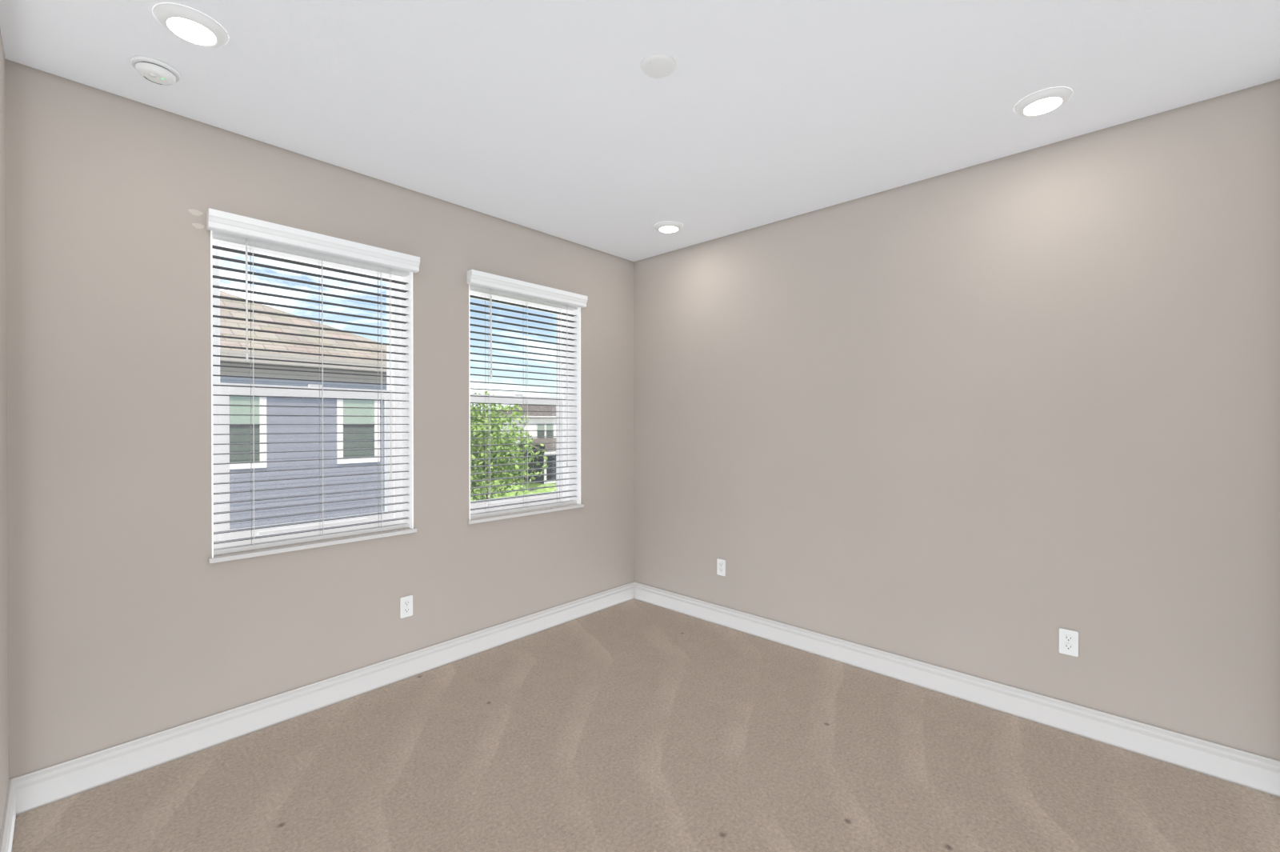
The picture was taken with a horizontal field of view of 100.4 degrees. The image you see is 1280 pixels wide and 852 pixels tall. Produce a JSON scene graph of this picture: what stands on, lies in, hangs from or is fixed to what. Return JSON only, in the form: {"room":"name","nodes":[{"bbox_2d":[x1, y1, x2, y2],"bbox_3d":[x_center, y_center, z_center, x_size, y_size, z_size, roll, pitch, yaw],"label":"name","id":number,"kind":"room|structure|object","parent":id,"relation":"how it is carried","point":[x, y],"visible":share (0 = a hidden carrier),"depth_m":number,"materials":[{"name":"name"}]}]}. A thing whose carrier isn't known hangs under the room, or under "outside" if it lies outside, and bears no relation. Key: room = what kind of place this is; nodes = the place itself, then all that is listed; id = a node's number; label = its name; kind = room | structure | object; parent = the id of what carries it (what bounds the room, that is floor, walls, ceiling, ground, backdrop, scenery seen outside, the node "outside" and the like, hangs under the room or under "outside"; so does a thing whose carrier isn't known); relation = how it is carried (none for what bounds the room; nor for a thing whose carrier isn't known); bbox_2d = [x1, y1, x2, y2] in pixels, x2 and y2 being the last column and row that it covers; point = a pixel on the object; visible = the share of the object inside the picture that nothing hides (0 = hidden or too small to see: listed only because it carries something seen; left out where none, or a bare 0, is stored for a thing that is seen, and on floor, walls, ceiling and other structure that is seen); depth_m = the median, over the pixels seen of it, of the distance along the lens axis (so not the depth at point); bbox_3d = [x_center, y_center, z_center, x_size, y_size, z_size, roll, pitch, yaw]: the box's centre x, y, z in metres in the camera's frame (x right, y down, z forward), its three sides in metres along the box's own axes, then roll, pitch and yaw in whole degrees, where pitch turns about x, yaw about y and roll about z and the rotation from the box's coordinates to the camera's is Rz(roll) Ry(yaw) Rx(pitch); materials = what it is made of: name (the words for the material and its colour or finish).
{"room":"empty bedroom","nodes":[
{"label":"empty bedroom","id":0,"kind":"room"},
{"bbox_2d":[0,29,9,837],"bbox_3d":[-1.017,0.052,0.582,3.702,2.740,0.250,0,0,43],"label":"wall","id":1,"kind":"structure","parent":0,"point":[4,628],"depth_m":1.81,"materials":[{"name":"beige paint"}]},
{"bbox_2d":[188,208,204,228],"bbox_3d":[-1.927,-0.899,2.318,0.002,0.080,0.054,0,0,43],"label":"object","id":2,"kind":"object","parent":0,"point":[194,212],"depth_m":2.32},
{"bbox_2d":[4,59,633,779],"bbox_3d":[-1.261,0.039,3.226,0.250,2.740,3.797,0,0,43],"label":"wall","id":3,"kind":"structure","parent":0,"point":[122,627],"depth_m":2.30,"materials":[{"name":"beige paint"}]},
{"bbox_2d":[210,230,413,557],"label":"window","id":4,"kind":"structure","parent":3,"relation":"in","point":[409,389],"depth_m":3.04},
{"bbox_2d":[212,231,409,555],"bbox_3d":[-1.621,-0.156,2.717,0.082,1.472,0.880,0,0,43],"label":"blind","id":5,"kind":"object","parent":4,"relation":"attached to","point":[215,235],"visible":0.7,"depth_m":2.67,"materials":[{"name":"white plastic"}]},
{"bbox_2d":[208,528,416,563],"bbox_3d":[-1.632,0.592,2.731,0.162,0.020,0.924,0,0,43],"label":"window sill","id":6,"kind":"structure","parent":3,"relation":"attached to","point":[246,554],"depth_m":2.62,"materials":[{"name":"white wood"}]},
{"bbox_2d":[206,208,419,272],"bbox_3d":[-1.567,-0.903,2.663,0.060,0.078,0.928,0,0,43],"label":"blind valance","id":7,"kind":"object","parent":3,"relation":"attached to","point":[218,221],"depth_m":2.58,"materials":[{"name":"white plastic"}]},
{"bbox_2d":[400,595,412,618],"bbox_3d":[-1.308,1.012,2.990,0.008,0.115,0.070,0,0,43],"label":"outlet","id":8,"kind":"object","parent":3,"relation":"attached to","point":[406,602],"visible":1,"depth_m":2.99,"materials":[{"name":"white plastic"}]},
{"bbox_2d":[468,284,580,519],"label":"window","id":9,"kind":"structure","parent":3,"relation":"in","point":[577,390],"depth_m":3.96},
{"bbox_2d":[469,284,577,518],"bbox_3d":[-0.774,-0.161,3.631,0.082,1.472,0.880,0,0,43],"label":"blind","id":10,"kind":"object","parent":9,"relation":"attached to","point":[474,288],"visible":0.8,"depth_m":3.63,"materials":[{"name":"white plastic"}]},
{"bbox_2d":[468,503,583,523],"bbox_3d":[-0.785,0.587,3.645,0.162,0.020,0.924,0,0,43],"label":"window sill","id":11,"kind":"structure","parent":3,"relation":"attached to","point":[487,518],"depth_m":3.55,"materials":[{"name":"white wood"}]},
{"bbox_2d":[467,269,587,307],"bbox_3d":[-0.720,-0.907,3.578,0.060,0.078,0.928,0,0,43],"label":"blind valance","id":12,"kind":"object","parent":3,"relation":"attached to","point":[474,278],"depth_m":3.51,"materials":[{"name":"white plastic"}]},
{"bbox_2d":[0,0,1279,261],"bbox_3d":[0.097,-1.425,1.961,3.952,0.200,3.797,0,0,43],"label":"ceiling","id":13,"kind":"structure","parent":0,"point":[544,116],"depth_m":2.04,"materials":[{"name":"white paint"}]},
{"bbox_2d":[130,55,179,85],"bbox_3d":[-1.791,-1.303,1.975,0.136,0.042,0.136,0,0,43],"label":"smoke detector","id":14,"kind":"object","parent":13,"relation":"attached to","point":[154,70],"visible":1,"depth_m":1.95,"materials":[{"name":"white plastic"}]},
{"bbox_2d":[152,3,228,47],"bbox_3d":[-1.481,-1.312,1.764,0.192,0.022,0.192,0,0,43],"label":"recessed light","id":15,"kind":"object","parent":13,"relation":"in","point":[190,26],"visible":1,"depth_m":1.74,"materials":[{"name":"white plastic"}]},
{"bbox_2d":[640,53,676,78],"bbox_3d":[0.068,-1.319,1.961,0.132,0.011,0.132,0,0,43],"label":"cover plate","id":16,"kind":"object","parent":13,"relation":"attached to","point":[655,66],"depth_m":1.95,"materials":[{"name":"white plastic"}]},
{"bbox_2d":[654,220,683,233],"bbox_3d":[0.192,-1.321,3.562,0.192,0.022,0.192,0,0,43],"label":"recessed light","id":17,"kind":"object","parent":13,"relation":"in","point":[668,226],"visible":1,"depth_m":3.53,"materials":[{"name":"white plastic"}]},
{"bbox_2d":[1013,87,1072,117],"bbox_3d":[1.645,-1.314,2.180,0.192,0.022,0.192,0,0,43],"label":"recessed light","id":18,"kind":"object","parent":13,"relation":"in","point":[1046,101],"visible":1,"depth_m":2.16,"materials":[{"name":"white plastic"}]},
{"bbox_2d":[12,599,1279,851],"bbox_3d":[0.097,1.515,1.975,3.952,0.200,3.797,0,0,43],"label":"floor","id":19,"kind":"structure","parent":0,"point":[634,725],"depth_m":2.13,"materials":[{"name":"beige carpet"}]},
{"bbox_2d":[633,79,1279,760],"bbox_3d":[1.393,0.039,3.184,3.702,2.740,0.250,0,0,43],"label":"wall","id":20,"kind":"structure","parent":0,"point":[962,419],"depth_m":2.61,"materials":[{"name":"beige paint"}]},
{"bbox_2d":[0,581,1279,851],"bbox_3d":[0.097,1.349,1.974,3.452,0.133,3.297,0,0,43],"label":"baseboard","id":21,"kind":"structure","parent":20,"relation":"attached to","point":[27,792],"depth_m":2.54,"materials":[{"name":"white wood"}]},
{"bbox_2d":[716,558,725,575],"bbox_3d":[0.574,0.999,3.772,0.070,0.115,0.008,0,0,43],"label":"outlet","id":22,"kind":"object","parent":20,"relation":"attached to","point":[721,563],"visible":1,"depth_m":3.77,"materials":[{"name":"white plastic"}]},
{"bbox_2d":[1059,628,1078,656],"bbox_3d":[1.982,1.001,2.468,0.070,0.115,0.008,0,0,43],"label":"outlet","id":23,"kind":"object","parent":20,"relation":"attached to","point":[1068,639],"visible":1,"depth_m":2.46,"materials":[{"name":"white plastic"}]},
{"label":"outside","id":24,"kind":"structure","parent":0,"visible":0},
{"bbox_2d":[476,478,555,490],"bbox_3d":[-46.409,4.232,70.255,156.458,0.300,200.000,0,0,43],"label":"ground","id":25,"kind":"structure","parent":24,"point":[534,485],"depth_m":38.70,"materials":[{"name":"green plant"}]},
{"bbox_2d":[220,290,386,529],"bbox_3d":[-12.073,0.508,8.306,9.840,7.753,14.620,0,0,43],"label":"neighboring house","id":26,"kind":"structure","parent":25,"relation":"on","point":[234,400],"depth_m":8.76,"materials":[{"name":"blue"}]},
{"bbox_2d":[470,390,548,500],"bbox_3d":[-3.936,1.708,14.175,2.772,5.298,2.775,0,0,43],"label":"tree","id":27,"kind":"object","parent":25,"relation":"on","point":[473,413],"visible":0.56,"depth_m":13.88,"materials":[{"name":"green plant"}]},
{"bbox_2d":[470,481,555,501],"bbox_3d":[-3.755,3.339,26.965,2.833,1.908,24.621,0,0,43],"label":"hedge","id":28,"kind":"object","parent":25,"relation":"on","point":[516,487],"visible":0.02,"depth_m":24.78,"materials":[{"name":"green plant"}]},
{"bbox_2d":[473,404,555,483],"bbox_3d":[-8.920,1.024,46.801,14.220,6.345,46.350,0,0,43],"label":"houses","id":29,"kind":"structure","parent":25,"relation":"on","point":[533,408],"depth_m":42.26,"materials":[{"name":"white"}]}
]}

